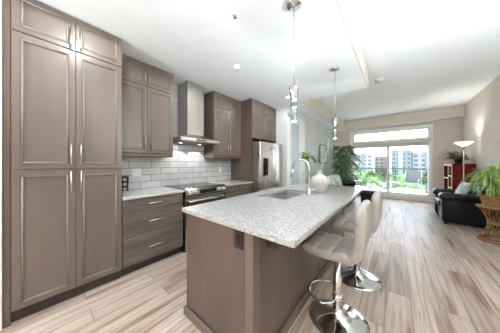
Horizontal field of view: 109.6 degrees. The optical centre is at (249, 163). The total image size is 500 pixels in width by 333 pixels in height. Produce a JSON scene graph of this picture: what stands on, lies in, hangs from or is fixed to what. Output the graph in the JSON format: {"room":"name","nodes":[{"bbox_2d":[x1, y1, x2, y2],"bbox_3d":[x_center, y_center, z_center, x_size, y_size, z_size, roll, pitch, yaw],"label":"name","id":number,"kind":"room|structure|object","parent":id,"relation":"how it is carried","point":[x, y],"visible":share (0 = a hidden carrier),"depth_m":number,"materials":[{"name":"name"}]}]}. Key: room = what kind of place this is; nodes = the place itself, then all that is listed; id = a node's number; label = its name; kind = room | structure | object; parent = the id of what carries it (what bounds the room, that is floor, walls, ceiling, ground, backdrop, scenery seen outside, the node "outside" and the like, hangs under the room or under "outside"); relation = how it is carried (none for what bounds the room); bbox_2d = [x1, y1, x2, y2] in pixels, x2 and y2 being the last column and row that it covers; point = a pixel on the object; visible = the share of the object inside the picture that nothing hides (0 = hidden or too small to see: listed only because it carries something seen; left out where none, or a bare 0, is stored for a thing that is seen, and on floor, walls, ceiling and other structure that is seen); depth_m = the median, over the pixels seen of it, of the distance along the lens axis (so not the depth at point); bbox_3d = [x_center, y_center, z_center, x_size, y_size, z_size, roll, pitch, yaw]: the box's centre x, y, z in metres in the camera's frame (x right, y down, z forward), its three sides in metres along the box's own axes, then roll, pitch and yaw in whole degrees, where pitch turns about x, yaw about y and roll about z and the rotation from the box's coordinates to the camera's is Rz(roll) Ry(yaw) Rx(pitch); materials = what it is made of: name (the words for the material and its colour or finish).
{"room":"kitchen","nodes":[
{"label":"kitchen","id":0,"kind":"room"},
{"bbox_2d":[0,0,1,330],"bbox_3d":[-2.311,-0.051,1.437,0.646,2.709,0.380,0,0,39],"label":"wall","id":1,"kind":"structure","parent":0,"point":[0,0],"depth_m":1.38,"materials":[{"name":"white paint"}]},
{"bbox_2d":[37,0,366,130],"bbox_3d":[0.288,-1.573,3.041,2.618,0.333,11.660,0,0,39],"label":"ceiling","id":2,"kind":"structure","parent":0,"point":[200,42],"depth_m":2.07,"materials":[{"name":"white paint"}]},
{"bbox_2d":[232,11,237,18],"bbox_3d":[-0.141,-1.387,1.660,0.060,0.035,0.060,0,0,39],"label":"sprinkler head","id":3,"kind":"object","parent":2,"relation":"attached to","point":[234,14],"visible":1,"depth_m":1.66},
{"bbox_2d":[287,0,300,122],"bbox_3d":[0.385,-0.884,1.546,0.124,1.041,0.124,0,0,39],"label":"pendant lamp","id":4,"kind":"object","parent":2,"relation":"hanging from","point":[292,5],"visible":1,"depth_m":1.53,"materials":[{"name":"silver metal"}]},
{"bbox_2d":[304,100,343,128],"bbox_3d":[2.558,-1.573,5.692,0.020,0.333,4.160,0,0,39],"label":"trim","id":5,"kind":"structure","parent":2,"relation":"attached to","point":[316,105],"depth_m":5.20,"materials":[{"name":"beige paint"}]},
{"bbox_2d":[330,66,339,138],"bbox_3d":[1.251,-0.884,2.598,0.124,1.041,0.124,0,0,39],"label":"pendant lamp","id":6,"kind":"object","parent":2,"relation":"hanging from","point":[334,68],"visible":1,"depth_m":2.58,"materials":[{"name":"silver metal"}]},
{"bbox_2d":[335,0,368,87],"bbox_3d":[-0.100,-1.573,0.496,0.019,0.333,7.240,0,0,39],"label":"trim","id":7,"kind":"structure","parent":2,"relation":"attached to","point":[344,7],"depth_m":2.09,"materials":[{"name":"white paint"}]},
{"bbox_2d":[0,195,499,332],"bbox_3d":[1.050,1.363,2.413,4.833,0.120,11.900,0,0,39],"label":"floor","id":8,"kind":"structure","parent":0,"point":[435,276],"depth_m":1.80,"materials":[{"name":"brown wood"}]},
{"bbox_2d":[2,0,121,328],"bbox_3d":[-1.922,-0.050,1.873,0.681,2.705,0.784,0,0,39],"label":"pantry cabinet","id":9,"kind":"object","parent":8,"relation":"on","point":[62,73],"visible":1,"depth_m":1.61,"materials":[{"name":"brown wood"}]},
{"bbox_2d":[120,193,182,276],"bbox_3d":[-1.432,0.860,2.461,0.672,0.886,0.738,0,0,39],"label":"base cabinet","id":10,"kind":"object","parent":8,"relation":"on","point":[152,227],"visible":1,"depth_m":2.21,"materials":[{"name":"brown wood"}]},
{"bbox_2d":[122,186,183,199],"bbox_3d":[-1.437,0.399,2.469,0.654,0.032,0.748,0,0,39],"label":"countertop","id":11,"kind":"structure","parent":10,"relation":"on","point":[154,191],"depth_m":2.34,"materials":[{"name":"stone"}]},
{"bbox_2d":[122,176,127,190],"bbox_3d":[-1.802,0.280,2.450,0.087,0.204,0.170,0,0,39],"label":"spice rack","id":12,"kind":"object","parent":11,"relation":"on","point":[126,181],"visible":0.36,"depth_m":2.49,"materials":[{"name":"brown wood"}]},
{"bbox_2d":[164,182,226,252],"bbox_3d":[-0.912,0.838,3.049,0.714,0.930,0.798,0,0,39],"label":"stove","id":13,"kind":"object","parent":8,"relation":"on","point":[201,192],"visible":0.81,"depth_m":2.77,"materials":[{"name":"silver metal"}]},
{"bbox_2d":[164,182,219,189],"bbox_3d":[-0.958,0.387,3.086,0.598,0.023,0.798,0,0,39],"label":"cooktop","id":14,"kind":"object","parent":13,"relation":"in","point":[201,184],"depth_m":3.01,"materials":[{"name":"black glass"}]},
{"bbox_2d":[225,183,251,197],"bbox_3d":[-0.434,0.860,3.673,0.672,0.886,0.762,0,0,39],"label":"base cabinet","id":15,"kind":"object","parent":8,"relation":"on","point":[243,189],"visible":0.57,"depth_m":3.46,"materials":[{"name":"brown wood"}]},
{"bbox_2d":[209,180,251,185],"bbox_3d":[-0.442,0.399,3.677,0.654,0.032,0.769,0,0,39],"label":"countertop","id":16,"kind":"structure","parent":15,"relation":"on","point":[226,182],"depth_m":3.56,"materials":[{"name":"stone"}]},
{"bbox_2d":[231,98,275,180],"bbox_3d":[0.123,-0.050,4.356,0.681,2.705,0.994,0,0,39],"label":"tall cabinet","id":17,"kind":"object","parent":8,"relation":"on","point":[258,119],"visible":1,"depth_m":3.95,"materials":[{"name":"brown wood"}]},
{"bbox_2d":[183,207,343,332],"bbox_3d":[0.582,0.860,2.186,0.951,0.886,2.489,0,0,39],"label":"kitchen island","id":18,"kind":"object","parent":8,"relation":"on","point":[262,287],"visible":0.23,"depth_m":1.29,"materials":[{"name":"brown wood"}]},
{"bbox_2d":[234,229,242,250],"bbox_3d":[-0.077,0.488,1.139,0.080,0.125,0.009,0,0,39],"label":"island outlet","id":19,"kind":"object","parent":18,"relation":"attached to","point":[238,235],"visible":0.79,"depth_m":1.13,"materials":[{"name":"black plastic"}]},
{"bbox_2d":[236,234,239,244],"bbox_3d":[-0.079,0.488,1.136,0.032,0.068,0.003,0,0,39],"label":"socket","id":20,"kind":"object","parent":19,"relation":"attached to","point":[237,235],"depth_m":1.13,"materials":[{"name":"black plastic"}]},
{"bbox_2d":[182,183,363,247],"bbox_3d":[0.608,0.399,2.163,1.047,0.032,2.510,0,0,39],"label":"island countertop","id":21,"kind":"structure","parent":18,"relation":"on","point":[289,222],"depth_m":1.41,"materials":[{"name":"stone"}]},
{"bbox_2d":[265,191,304,199],"bbox_3d":[0.465,0.507,2.263,0.400,0.182,0.787,0,0,39],"label":"sink","id":22,"kind":"object","parent":21,"relation":"in","point":[285,195],"visible":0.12,"depth_m":2.49,"materials":[{"name":"grey metal"}]},
{"bbox_2d":[265,194,292,199],"bbox_3d":[0.339,0.507,2.110,0.400,0.182,0.389,0,0,39],"label":"basin","id":23,"kind":"object","parent":22,"relation":"in","point":[283,197],"depth_m":2.30,"materials":[{"name":"silver metal"}]},
{"bbox_2d":[275,191,304,196],"bbox_3d":[0.590,0.507,2.415,0.400,0.182,0.394,0,0,39],"label":"basin","id":24,"kind":"object","parent":22,"relation":"in","point":[286,193],"depth_m":2.57,"materials":[{"name":"silver metal"}]},
{"bbox_2d":[290,159,315,194],"bbox_3d":[0.665,0.159,2.237,0.343,0.446,0.060,0,0,39],"label":"faucet","id":25,"kind":"object","parent":21,"relation":"on","point":[309,190],"visible":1,"depth_m":2.18,"materials":[{"name":"silver metal"}]},
{"bbox_2d":[310,171,329,192],"bbox_3d":[0.939,0.239,2.375,0.244,0.285,0.244,0,0,39],"label":"vase","id":26,"kind":"object","parent":21,"relation":"on","point":[320,182],"visible":0.98,"depth_m":2.30,"materials":[{"name":"white ceramic"}]},
{"bbox_2d":[298,152,318,170],"bbox_3d":[0.791,-0.022,2.391,0.265,0.285,0.141,0,0,31],"label":"flower sprig","id":27,"kind":"object","parent":26,"relation":"in","point":[304,154],"visible":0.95,"depth_m":2.39,"materials":[{"name":"green plant"}]},
{"bbox_2d":[317,146,320,170],"bbox_3d":[0.940,-0.061,2.405,0.075,0.364,0.083,0,0,-3],"label":"flower sprig","id":28,"kind":"object","parent":26,"relation":"in","point":[318,146],"visible":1,"depth_m":2.41,"materials":[{"name":"green plant"}]},
{"bbox_2d":[252,141,281,192],"bbox_3d":[0.223,0.406,4.273,0.890,1.755,0.936,0,0,39],"label":"fridge","id":29,"kind":"object","parent":8,"relation":"on","point":[266,156],"visible":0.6,"depth_m":3.84,"materials":[{"name":"grey metal"}]},
{"bbox_2d":[310,175,356,206],"bbox_3d":[2.722,0.863,5.726,1.000,0.880,2.010,0,0,39],"label":"leather sofa","id":30,"kind":"object","parent":8,"relation":"on","point":[348,183],"visible":0.08,"depth_m":6.13,"materials":[{"name":"black leather"}]},
{"bbox_2d":[326,175,335,184],"bbox_3d":[2.593,0.603,5.664,0.239,0.438,0.460,0,0,39],"label":"throw cushion","id":31,"kind":"object","parent":30,"relation":"on","point":[332,182],"visible":0.39,"depth_m":5.54,"materials":[{"name":"white fabric"}]},
{"bbox_2d":[331,175,341,185],"bbox_3d":[2.992,0.603,6.086,0.460,0.438,0.231,0,0,-37],"label":"throw cushion","id":32,"kind":"object","parent":30,"relation":"on","point":[337,179],"visible":0.7,"depth_m":6.00,"materials":[{"name":"white fabric"}]},
{"bbox_2d":[302,200,372,332],"bbox_3d":[0.731,0.803,1.484,0.471,1.000,0.462,0,0,39],"label":"bar stool","id":33,"kind":"object","parent":8,"relation":"on","point":[327,314],"visible":1,"depth_m":1.42,"materials":[{"name":"white leather"},{"name":"chrome"}]},
{"bbox_2d":[331,145,362,185],"bbox_3d":[3.740,0.292,6.819,1.103,2.023,1.302,0,0,39],"label":"potted tree","id":34,"kind":"object","parent":8,"relation":"on","point":[345,177],"visible":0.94,"depth_m":6.70,"materials":[{"name":"green plant"}]},
{"bbox_2d":[331,190,382,291],"bbox_3d":[1.216,0.803,2.017,0.471,1.000,0.462,0,0,39],"label":"bar stool","id":35,"kind":"object","parent":8,"relation":"on","point":[355,277],"visible":0.7,"depth_m":1.92,"materials":[{"name":"white leather"},{"name":"chrome"}]},
{"bbox_2d":[360,188,382,202],"bbox_3d":[3.836,1.068,5.585,0.560,0.470,0.660,0,0,39],"label":"ottoman","id":36,"kind":"object","parent":8,"relation":"on","point":[366,194],"visible":0.35,"depth_m":5.43,"materials":[{"name":"black leather"}]},
{"bbox_2d":[360,188,382,197],"bbox_3d":[3.836,0.938,5.585,0.560,0.210,0.660,0,0,39],"label":"cushion","id":37,"kind":"object","parent":36,"relation":"on","point":[366,193],"depth_m":5.44,"materials":[{"name":"black leather"}]},
{"bbox_2d":[443,164,475,190],"bbox_3d":[5.828,0.653,4.948,0.405,1.300,1.070,0,0,39],"label":"bookcase","id":38,"kind":"object","parent":8,"relation":"on","point":[451,172],"visible":0.48,"depth_m":4.63,"materials":[{"name":"red wood"}]},
{"bbox_2d":[437,150,469,163],"bbox_3d":[5.691,-0.189,4.893,0.593,0.383,0.760,0,0,16],"label":"potted fern","id":39,"kind":"object","parent":38,"relation":"on","point":[457,160],"visible":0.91,"depth_m":4.84,"materials":[{"name":"green plant"}]},
{"bbox_2d":[453,159,462,163],"bbox_3d":[5.739,-0.058,4.860,0.200,0.119,0.200,0,0,39],"label":"pot","id":40,"kind":"object","parent":39,"relation":"attached to","point":[456,161],"depth_m":4.81,"materials":[{"name":"black plastic"}]},
{"bbox_2d":[454,141,474,181],"bbox_3d":[5.388,0.382,4.449,0.336,1.842,0.336,0,0,39],"label":"floor lamp","id":41,"kind":"object","parent":8,"relation":"on","point":[463,144],"visible":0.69,"depth_m":4.43,"materials":[{"name":"silver metal"}]},
{"bbox_2d":[432,185,499,229],"bbox_3d":[4.802,0.893,4.025,0.805,0.820,1.130,0,0,39],"label":"leather loveseat","id":42,"kind":"object","parent":8,"relation":"on","point":[451,206],"visible":0.67,"depth_m":3.69,"materials":[{"name":"black leather"}]},
{"bbox_2d":[435,197,439,205],"bbox_3d":[4.733,0.913,4.082,0.585,0.160,0.568,0,0,39],"label":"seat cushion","id":43,"kind":"object","parent":42,"relation":"on","point":[437,200],"depth_m":4.20,"materials":[{"name":"black leather"}]},
{"bbox_2d":[455,182,471,193],"bbox_3d":[4.794,0.603,3.980,0.216,0.371,0.420,0,0,39],"label":"throw cushion","id":44,"kind":"object","parent":42,"relation":"on","point":[462,189],"visible":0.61,"depth_m":3.87,"materials":[{"name":"white fabric"}]},
{"bbox_2d":[473,185,484,194],"bbox_3d":[5.032,0.668,3.836,0.130,0.370,0.568,0,0,39],"label":"cushion","id":45,"kind":"object","parent":42,"relation":"on","point":[478,188],"depth_m":3.84,"materials":[{"name":"grey fabric"}]},
{"bbox_2d":[475,203,499,245],"bbox_3d":[4.110,1.008,2.937,0.448,0.591,0.448,0,0,39],"label":"plant stand","id":46,"kind":"object","parent":8,"relation":"on","point":[490,222],"visible":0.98,"depth_m":2.96,"materials":[{"name":"brown wicker"}]},
{"bbox_2d":[457,163,499,207],"bbox_3d":[4.030,0.360,2.992,0.678,0.733,0.901,0,0,39],"label":"spider plant","id":47,"kind":"object","parent":46,"relation":"on","point":[488,180],"visible":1,"depth_m":2.92,"materials":[{"name":"green plant"}]},
{"bbox_2d":[479,194,499,207],"bbox_3d":[4.110,0.632,2.937,0.365,0.188,0.365,0,0,39],"label":"basket","id":48,"kind":"object","parent":46,"relation":"on","point":[492,201],"depth_m":2.90,"materials":[{"name":"wicker"}]},
{"bbox_2d":[276,107,334,186],"bbox_3d":[1.903,-0.218,6.400,1.080,3.043,4.420,0,0,39],"label":"wall","id":49,"kind":"structure","parent":0,"point":[315,133],"depth_m":5.48,"materials":[{"name":"white paint"}]},
{"bbox_2d":[288,114,304,185],"bbox_3d":[1.294,0.033,4.755,0.071,2.540,1.055,0,0,39],"label":"door","id":50,"kind":"structure","parent":49,"relation":"in","point":[296,131],"depth_m":4.73,"materials":[{"name":"white"}]},
{"bbox_2d":[277,88,365,108],"bbox_3d":[1.178,-1.573,4.121,2.618,0.333,0.020,0,0,39],"label":"trim","id":51,"kind":"structure","parent":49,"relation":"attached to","point":[365,88],"depth_m":3.79,"materials":[{"name":"white paint"}]},
{"bbox_2d":[320,144,326,162],"bbox_3d":[2.712,-0.352,6.511,0.024,0.690,0.800,0,0,39],"label":"picture frame","id":52,"kind":"object","parent":49,"relation":"attached to","point":[323,154],"visible":0.91,"depth_m":6.51,"materials":[{"name":"grey"}]},
{"bbox_2d":[321,145,325,161],"bbox_3d":[2.707,-0.352,6.516,0.011,0.630,0.740,0,0,39],"label":"print","id":53,"kind":"object","parent":52,"relation":"attached to","point":[323,154],"depth_m":6.51},
{"bbox_2d":[355,185,427,194],"bbox_3d":[6.568,1.428,7.973,6.400,0.250,3.540,0,0,39],"label":"floor","id":54,"kind":"structure","parent":0,"point":[413,191],"depth_m":8.52,"materials":[{"name":"concrete"}]},
{"bbox_2d":[362,171,381,188],"bbox_3d":[5.818,0.834,8.413,0.884,0.939,0.833,0,0,-26],"label":"planter","id":55,"kind":"object","parent":54,"relation":"on","point":[371,185],"visible":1,"depth_m":8.34,"materials":[{"name":"green plant"}]},
{"bbox_2d":[378,172,395,188],"bbox_3d":[6.984,0.850,9.033,0.928,0.907,0.984,0,0,39],"label":"planter","id":56,"kind":"object","parent":54,"relation":"on","point":[384,185],"visible":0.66,"depth_m":8.95,"materials":[{"name":"white ceramic"}]},
{"bbox_2d":[355,167,427,188],"bbox_3d":[7.630,0.768,9.262,6.250,1.070,0.080,0,0,39],"label":"balcony railing","id":57,"kind":"object","parent":54,"relation":"on","point":[355,167],"visible":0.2,"depth_m":9.24,"materials":[{"name":"grey metal"}]},
{"bbox_2d":[401,170,421,193],"bbox_3d":[7.196,0.814,7.855,0.625,0.988,0.562,0,0,-36],"label":"patio chair","id":58,"kind":"object","parent":54,"relation":"on","point":[412,177],"visible":0.97,"depth_m":7.93,"materials":[{"name":"grey fabric"}]},
{"bbox_2d":[422,171,427,193],"bbox_3d":[7.829,0.792,7.681,0.593,1.021,0.610,0,0,39],"label":"planter","id":59,"kind":"object","parent":54,"relation":"on","point":[426,172],"visible":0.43,"depth_m":7.68,"materials":[{"name":"grey stone"}]},
{"bbox_2d":[335,118,460,199],"bbox_3d":[5.191,-0.218,6.685,3.633,3.043,0.200,0,0,39],"label":"wall","id":60,"kind":"structure","parent":0,"point":[447,132],"depth_m":5.76,"materials":[{"name":"beige paint"}]},
{"bbox_2d":[350,124,432,199],"bbox_3d":[5.143,-0.050,6.637,2.410,2.525,0.155,0,0,39],"label":"window","id":61,"kind":"structure","parent":60,"relation":"in","point":[429,127],"depth_m":6.30,"materials":[{"name":"white"}]},
{"bbox_2d":[353,138,430,148],"bbox_3d":[5.114,-0.722,6.566,2.255,0.221,0.078,0,0,39],"label":"roller blind","id":62,"kind":"object","parent":61,"relation":"attached to","point":[416,142],"visible":1,"depth_m":6.43,"materials":[{"name":"fabric"}]},
{"bbox_2d":[358,194,433,202],"bbox_3d":[5.117,1.259,6.607,3.618,0.088,0.014,0,0,39],"label":"baseboard","id":63,"kind":"structure","parent":60,"relation":"attached to","point":[388,197],"depth_m":6.21,"materials":[{"name":"white wood"}]},
{"bbox_2d":[345,116,463,129],"bbox_3d":[5.207,-1.573,6.386,3.228,0.333,0.240,0,0,39],"label":"ceiling","id":64,"kind":"structure","parent":0,"point":[463,116],"depth_m":6.05,"materials":[{"name":"white paint"}]},
{"bbox_2d":[318,0,499,120],"bbox_3d":[1.050,-1.800,2.413,4.833,0.120,11.900,0,0,39],"label":"ceiling","id":65,"kind":"structure","parent":0,"point":[428,54],"depth_m":2.82,"materials":[{"name":"white paint"}]},
{"bbox_2d":[375,78,383,82],"bbox_3d":[2.682,-1.712,3.656,0.150,0.054,0.150,0,0,39],"label":"smoke detector","id":66,"kind":"object","parent":65,"relation":"attached to","point":[379,80],"visible":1,"depth_m":3.62,"materials":[{"name":"white plastic"}]},
{"bbox_2d":[461,75,499,184],"bbox_3d":[2.869,-0.218,0.914,0.120,3.043,11.660,0,0,39],"label":"wall","id":67,"kind":"structure","parent":0,"point":[480,123],"depth_m":4.08,"materials":[{"name":"beige paint"}]},
{"bbox_2d":[344,105,463,129],"bbox_3d":[5.133,-1.573,6.279,3.208,0.333,0.020,0,0,39],"label":"trim","id":68,"kind":"structure","parent":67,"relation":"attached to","point":[455,111],"depth_m":6.03,"materials":[{"name":"beige paint"}]},
{"bbox_3d":[-2.174,-0.219,2.205,0.120,3.043,7.240,0,0,39],"label":"wall","id":69,"kind":"structure","parent":0,"visible":0},
{"bbox_2d":[121,54,172,157],"bbox_3d":[-1.548,-0.750,2.565,0.360,1.303,0.747,0,0,39],"label":"upper cabinet","id":70,"kind":"object","parent":69,"relation":"attached to","point":[147,90],"visible":0.81,"depth_m":2.48,"materials":[{"name":"brown wood"}]},
{"bbox_2d":[122,84,230,189],"bbox_3d":[-1.195,-0.500,3.290,0.012,1.806,2.325,0,0,39],"label":"wall tiles","id":71,"kind":"structure","parent":69,"relation":"attached to","point":[188,164],"depth_m":3.14,"materials":[{"name":"white tile"}]},
{"bbox_2d":[132,168,140,176],"bbox_3d":[-1.704,0.135,2.654,0.009,0.118,0.118,0,0,39],"label":"wall outlet","id":72,"kind":"object","parent":71,"relation":"attached to","point":[135,172],"visible":1,"depth_m":2.65,"materials":[{"name":"white plastic"}]},
{"bbox_2d":[173,80,219,145],"bbox_3d":[-0.998,-0.876,3.118,0.508,1.051,0.760,0,0,39],"label":"range hood","id":73,"kind":"object","parent":69,"relation":"attached to","point":[190,94],"visible":0.97,"depth_m":3.07,"materials":[{"name":"metal"}]},
{"bbox_2d":[204,91,240,158],"bbox_3d":[-0.555,-0.750,3.771,0.360,1.303,0.765,0,0,39],"label":"upper cabinet","id":74,"kind":"object","parent":69,"relation":"attached to","point":[222,113],"visible":1,"depth_m":3.58,"materials":[{"name":"brown wood"}]},
{"label":"outside","id":75,"kind":"structure","parent":0,"visible":0},
{"bbox_3d":[106.180,15.403,128.898,300.000,0.200,306.000,0,0,39],"label":"ground","id":76,"kind":"structure","parent":75,"visible":0},
{"bbox_2d":[355,171,365,185],"bbox_3d":[51.032,9.268,81.994,13.350,12.069,12.568,0,0,39],"label":"tree","id":77,"kind":"object","parent":76,"relation":"on","point":[362,173],"visible":0.13,"depth_m":78.51,"materials":[{"name":"green plant"}]},
{"bbox_2d":[355,153,373,172],"bbox_3d":[101.689,3.203,158.834,15.800,24.200,15.500,0,0,39],"label":"apartment building","id":78,"kind":"structure","parent":76,"relation":"on","point":[367,159],"depth_m":151.52,"materials":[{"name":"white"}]},
{"bbox_2d":[362,175,382,186],"bbox_3d":[37.667,9.358,54.531,7.394,11.890,8.676,0,0,39],"label":"tree","id":79,"kind":"object","parent":76,"relation":"on","point":[364,181],"visible":0.21,"depth_m":51.84,"materials":[{"name":"green plant"}]},
{"bbox_2d":[375,156,386,180],"bbox_3d":[121.485,4.503,162.026,11.300,21.600,15.400,0,0,39],"label":"apartment building","id":80,"kind":"structure","parent":76,"relation":"on","point":[380,161],"depth_m":156.56,"materials":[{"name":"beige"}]},
{"bbox_2d":[391,150,411,180],"bbox_3d":[121.757,2.503,142.303,12.800,25.600,15.500,0,0,39],"label":"apartment building","id":81,"kind":"structure","parent":76,"relation":"on","point":[399,158],"depth_m":136.62,"materials":[{"name":"blue"}]},
{"bbox_2d":[391,182,412,188],"bbox_3d":[44.623,10.240,51.449,6.438,10.126,6.598,0,0,39],"label":"tree","id":82,"kind":"object","parent":76,"relation":"on","point":[400,183],"visible":0.09,"depth_m":50.75,"materials":[{"name":"green plant"}]},
{"bbox_2d":[393,174,424,186],"bbox_3d":[67.736,9.710,74.920,11.438,11.186,12.306,0,0,39],"label":"tree","id":83,"kind":"object","parent":76,"relation":"on","point":[399,178],"visible":0.12,"depth_m":73.83,"materials":[{"name":"green plant"}]},
{"bbox_2d":[410,184,424,189],"bbox_3d":[31.655,9.562,33.316,5.388,11.483,5.588,0,0,39],"label":"tree","id":84,"kind":"object","parent":76,"relation":"on","point":[421,185],"visible":0.02,"depth_m":32.72,"materials":[{"name":"green plant"}]},
{"bbox_2d":[412,152,427,175],"bbox_3d":[136.205,3.303,136.879,16.600,24.000,15.500,0,0,39],"label":"apartment building","id":85,"kind":"structure","parent":76,"relation":"on","point":[419,159],"depth_m":133.49,"materials":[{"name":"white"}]},
{"bbox_2d":[421,176,427,184],"bbox_3d":[52.892,9.019,49.823,7.869,12.568,7.419,0,0,-12],"label":"tree","id":86,"kind":"object","parent":76,"relation":"on","point":[424,181],"visible":0.02,"depth_m":50.95,"materials":[{"name":"green plant"}]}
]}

